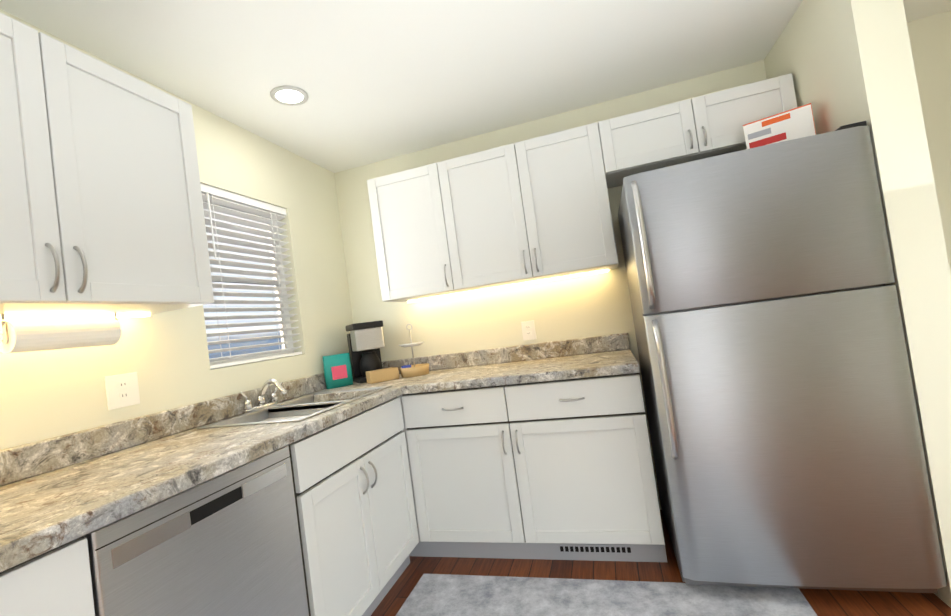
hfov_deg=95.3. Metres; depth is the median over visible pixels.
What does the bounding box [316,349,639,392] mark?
countertop
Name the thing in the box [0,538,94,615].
base cabinet
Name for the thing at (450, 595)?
rug
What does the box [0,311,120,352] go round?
paper towel holder
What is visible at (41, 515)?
countertop
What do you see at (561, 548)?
grille
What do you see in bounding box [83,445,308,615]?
dishwasher
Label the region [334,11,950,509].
wall
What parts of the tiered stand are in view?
stem, plate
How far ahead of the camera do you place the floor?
2.01 m
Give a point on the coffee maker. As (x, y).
(365, 342)
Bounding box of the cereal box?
[743,103,815,148]
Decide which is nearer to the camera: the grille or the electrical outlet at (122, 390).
the electrical outlet at (122, 390)
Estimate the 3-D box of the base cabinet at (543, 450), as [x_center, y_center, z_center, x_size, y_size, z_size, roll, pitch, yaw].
[0.305,0.824,2.403,1.233,0.905,0.681,-8,-2,16]
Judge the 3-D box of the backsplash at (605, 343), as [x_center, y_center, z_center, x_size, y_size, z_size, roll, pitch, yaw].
[0.050,0.321,2.819,1.812,0.101,0.020,-8,-2,16]
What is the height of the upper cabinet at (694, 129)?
0.280 m
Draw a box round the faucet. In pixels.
[236,379,291,412]
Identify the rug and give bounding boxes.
[396,574,816,615]
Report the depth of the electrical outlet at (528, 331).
2.74 m
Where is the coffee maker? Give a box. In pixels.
[345,320,383,382]
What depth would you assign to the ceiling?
1.96 m
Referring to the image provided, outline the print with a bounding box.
[747,127,789,148]
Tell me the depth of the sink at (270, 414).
2.03 m
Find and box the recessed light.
[270,86,307,105]
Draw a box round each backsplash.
[0,373,325,484]
[382,333,629,372]
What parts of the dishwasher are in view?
handle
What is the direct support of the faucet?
on the countertop at (41, 515)
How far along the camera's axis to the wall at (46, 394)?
2.04 m
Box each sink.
[200,397,347,428]
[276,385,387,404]
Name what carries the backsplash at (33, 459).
attached to the wall at (46, 394)
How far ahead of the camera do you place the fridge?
1.64 m
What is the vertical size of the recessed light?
0.008 m
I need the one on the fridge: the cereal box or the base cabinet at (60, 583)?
the cereal box
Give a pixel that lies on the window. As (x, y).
(237, 344)
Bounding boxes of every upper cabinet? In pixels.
[0,12,213,320]
[367,160,474,301]
[447,122,618,292]
[598,73,796,187]
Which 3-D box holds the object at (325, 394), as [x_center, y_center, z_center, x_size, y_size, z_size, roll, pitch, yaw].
[-0.728,0.552,2.240,0.454,0.200,0.359,-8,-2,16]
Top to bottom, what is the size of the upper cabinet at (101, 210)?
0.766 m
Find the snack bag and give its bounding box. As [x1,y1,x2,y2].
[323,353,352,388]
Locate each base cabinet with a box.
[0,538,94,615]
[268,393,427,615]
[408,369,666,561]
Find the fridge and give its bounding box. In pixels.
[618,121,946,592]
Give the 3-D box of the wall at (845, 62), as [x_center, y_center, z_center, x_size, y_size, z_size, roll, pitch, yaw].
[1.700,-0.157,1.927,0.150,2.440,0.800,-8,-2,16]
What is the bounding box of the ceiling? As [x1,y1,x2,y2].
[0,0,950,172]
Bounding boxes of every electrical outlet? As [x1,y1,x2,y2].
[104,372,139,409]
[521,320,535,340]
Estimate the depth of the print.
1.95 m
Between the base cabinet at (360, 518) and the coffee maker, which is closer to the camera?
the base cabinet at (360, 518)
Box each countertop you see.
[0,385,403,576]
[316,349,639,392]
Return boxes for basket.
[366,367,398,383]
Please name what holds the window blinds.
attached to the window
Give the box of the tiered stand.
[399,324,428,377]
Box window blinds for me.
[200,183,301,368]
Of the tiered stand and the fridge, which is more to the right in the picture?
the fridge
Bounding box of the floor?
[371,510,950,615]
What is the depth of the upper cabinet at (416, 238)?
2.61 m
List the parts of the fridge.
handle, door, door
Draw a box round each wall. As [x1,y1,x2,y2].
[0,9,352,449]
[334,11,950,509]
[764,0,950,607]
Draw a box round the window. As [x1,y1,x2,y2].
[203,201,294,368]
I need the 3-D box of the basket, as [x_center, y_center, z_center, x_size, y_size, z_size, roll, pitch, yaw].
[-0.575,0.415,2.683,0.180,0.070,0.100,-7,-2,-29]
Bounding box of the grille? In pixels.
[556,543,635,554]
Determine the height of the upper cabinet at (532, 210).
0.766 m

